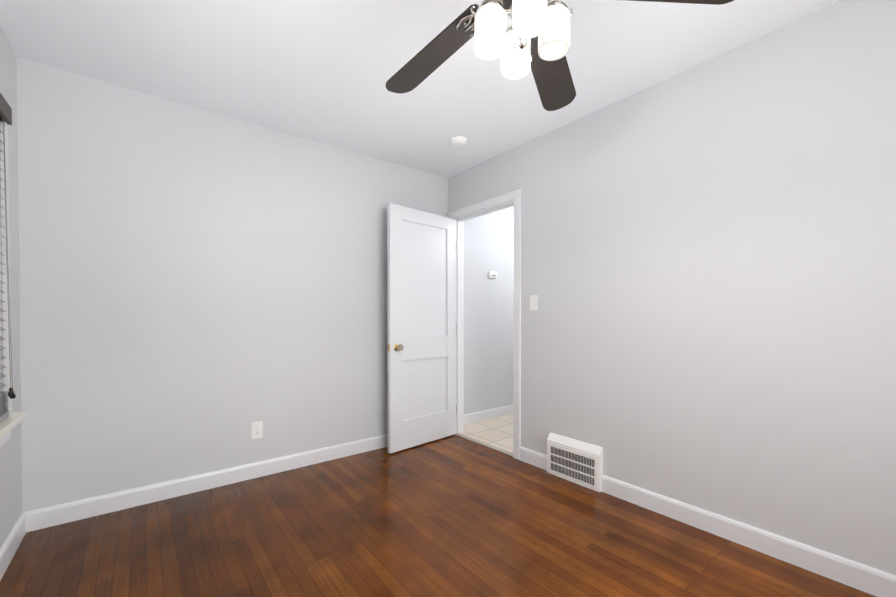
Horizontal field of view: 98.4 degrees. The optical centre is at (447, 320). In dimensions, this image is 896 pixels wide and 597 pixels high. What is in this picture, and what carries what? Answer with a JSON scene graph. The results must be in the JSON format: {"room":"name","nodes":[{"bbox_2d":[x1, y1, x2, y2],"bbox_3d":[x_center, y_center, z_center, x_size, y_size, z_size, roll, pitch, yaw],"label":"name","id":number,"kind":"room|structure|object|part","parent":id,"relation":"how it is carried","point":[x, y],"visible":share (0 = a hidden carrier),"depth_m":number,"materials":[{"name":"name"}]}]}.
{"room":"empty bedroom","nodes":[
{"label":"empty bedroom","id":0,"kind":"room"},
{"bbox_2d":[0,24,21,547],"bbox_3d":[-0.982,-0.107,0.263,0.200,2.500,4.363,-1,1,-38],"label":"wall","id":1,"kind":"structure","parent":0,"point":[10,480],"depth_m":1.93,"materials":[{"name":"paint"}]},
{"bbox_2d":[0,91,11,414],"bbox_3d":[-1.849,-0.288,1.397,0.188,1.465,0.950,-1,1,-38],"label":"window","id":2,"kind":"structure","parent":1,"relation":"in","point":[4,232],"depth_m":1.78,"materials":[{"name":"white paint"}]},
{"bbox_2d":[0,92,15,421],"bbox_3d":[-1.778,-0.267,1.453,0.094,1.414,0.830,-1,1,-38],"label":"window blind","id":3,"kind":"object","parent":2,"relation":"attached to","point":[5,112],"visible":1,"depth_m":1.73,"materials":[{"name":"grey plastic"}]},
{"bbox_2d":[0,411,26,446],"bbox_3d":[-1.832,0.502,1.420,0.232,0.115,1.010,-1,1,-38],"label":"window sill","id":4,"kind":"structure","parent":1,"relation":"attached to","point":[9,423],"depth_m":1.72,"materials":[{"name":"white paint"}]},
{"bbox_2d":[0,510,31,580],"bbox_3d":[-0.898,1.089,0.344,0.016,0.106,4.363,-1,1,-38],"label":"baseboard","id":5,"kind":"structure","parent":1,"relation":"attached to","point":[23,525],"depth_m":1.87,"materials":[{"name":"white wood"}]},
{"bbox_2d":[16,57,447,511],"bbox_3d":[-1.199,-0.139,2.948,3.189,2.500,0.120,-1,1,-38],"label":"wall","id":6,"kind":"structure","parent":0,"point":[201,291],"depth_m":2.48,"materials":[{"name":"paint"}]},
{"bbox_2d":[32,434,387,530],"bbox_3d":[-1.114,1.058,2.942,2.839,0.106,0.016,-1,1,-38],"label":"baseboard","id":7,"kind":"structure","parent":6,"relation":"attached to","point":[59,514],"depth_m":2.49,"materials":[{"name":"white wood"}]},
{"bbox_2d":[251,421,262,438],"bbox_3d":[-1.357,0.778,2.752,0.073,0.118,0.007,-1,1,-38],"label":"electrical outlet","id":8,"kind":"object","parent":6,"relation":"attached to","point":[256,429],"visible":1,"depth_m":2.75,"materials":[{"name":"white plastic"}]},
{"bbox_2d":[0,0,840,177],"bbox_3d":[0.957,-1.426,1.841,5.220,0.100,4.700,-1,1,-38],"label":"ceiling","id":9,"kind":"structure","parent":0,"point":[323,71],"depth_m":2.03,"materials":[{"name":"paint"}]},
{"bbox_2d":[450,136,466,146],"bbox_3d":[0.082,-1.369,2.966,0.128,0.041,0.128,-1,1,-38],"label":"smoke detector","id":10,"kind":"object","parent":9,"relation":"attached to","point":[458,141],"visible":1,"depth_m":2.93,"materials":[{"name":"white plastic"}]},
{"bbox_2d":[386,0,733,110],"bbox_3d":[0.195,-1.082,1.222,1.256,0.574,1.243,-1,1,-38],"label":"fan","id":11,"kind":"object","parent":9,"relation":"hanging from","point":[535,36],"visible":1,"depth_m":1.27,"materials":[{"name":"brown wood"}]},
{"bbox_3d":[0.232,-0.901,1.210,0.258,0.112,0.258,-1,1,-38],"label":"lamp shade","id":12,"kind":"part","parent":11,"relation":"part of","materials":[{"name":"white glass"}]},
{"bbox_2d":[0,414,875,596],"bbox_3d":[0.958,1.173,1.871,5.220,0.102,4.700,-1,1,-38],"label":"floor","id":13,"kind":"structure","parent":0,"point":[453,516],"depth_m":1.95,"materials":[{"name":"brown wood"}]},
{"bbox_2d":[464,206,513,413],"bbox_3d":[0.790,-0.159,4.641,2.031,2.500,0.120,-1,1,-38],"label":"wall","id":14,"kind":"structure","parent":0,"point":[488,322],"depth_m":4.30,"materials":[{"name":"paint"}]},
{"bbox_2d":[464,404,512,424],"bbox_3d":[0.784,1.039,4.565,1.911,0.106,0.016,-1,1,-38],"label":"baseboard","id":15,"kind":"structure","parent":14,"relation":"attached to","point":[478,416],"depth_m":4.28,"materials":[{"name":"white wood"}]},
{"bbox_2d":[488,271,496,278],"bbox_3d":[0.503,-0.510,4.315,0.125,0.078,0.030,-1,1,-38],"label":"thermostat","id":16,"kind":"object","parent":14,"relation":"attached to","point":[492,274],"visible":1,"depth_m":4.30,"materials":[{"name":"white plastic"}]},
{"bbox_2d":[448,0,895,575],"bbox_3d":[1.395,-0.130,2.139,0.120,2.500,4.363,-1,1,-38],"label":"wall","id":17,"kind":"structure","parent":0,"point":[708,266],"depth_m":1.96,"materials":[{"name":"paint"}]},
{"bbox_2d":[387,203,456,453],"bbox_3d":[-0.208,0.063,3.459,0.784,2.060,0.167,-1,1,-44],"label":"door","id":18,"kind":"structure","parent":17,"relation":"in","point":[422,323],"depth_m":3.41,"materials":[{"name":"white wood"}]},
{"bbox_2d":[454,433,512,456],"bbox_3d":[0.311,1.101,3.462,0.050,0.008,0.780,-1,1,-38],"label":"door sill","id":19,"kind":"structure","parent":17,"relation":"attached to","point":[486,445],"depth_m":3.43,"materials":[{"name":"beige wood"}]},
{"bbox_2d":[448,189,520,459],"bbox_3d":[0.342,0.029,3.474,0.156,2.152,0.924,-1,1,-38],"label":"door frame","id":20,"kind":"structure","parent":17,"relation":"attached to","point":[494,204],"depth_m":3.29,"materials":[{"name":"white wood"}]},
{"bbox_2d":[520,447,546,469],"bbox_3d":[0.664,1.058,2.969,0.016,0.106,0.282,-1,1,-38],"label":"baseboard","id":21,"kind":"structure","parent":17,"relation":"attached to","point":[529,456],"depth_m":2.97,"materials":[{"name":"white wood"}]},
{"bbox_2d":[530,295,537,310],"bbox_3d":[0.654,-0.137,2.969,0.015,0.118,0.073,-1,1,-38],"label":"switch plate","id":22,"kind":"object","parent":17,"relation":"attached to","point":[533,302],"visible":1,"depth_m":2.97,"materials":[{"name":"white plastic"}]},
{"bbox_2d":[547,433,602,491],"bbox_3d":[0.870,0.972,2.685,0.044,0.285,0.416,-1,1,-38],"label":"air vent","id":23,"kind":"object","parent":17,"relation":"in","point":[576,461],"visible":1,"depth_m":2.65,"materials":[{"name":"white plastic"}]},
{"bbox_2d":[602,475,895,596],"bbox_3d":[1.842,1.075,1.477,0.016,0.106,2.687,-1,1,-38],"label":"baseboard","id":24,"kind":"structure","parent":17,"relation":"attached to","point":[865,578],"depth_m":1.86,"materials":[{"name":"white wood"}]}
]}

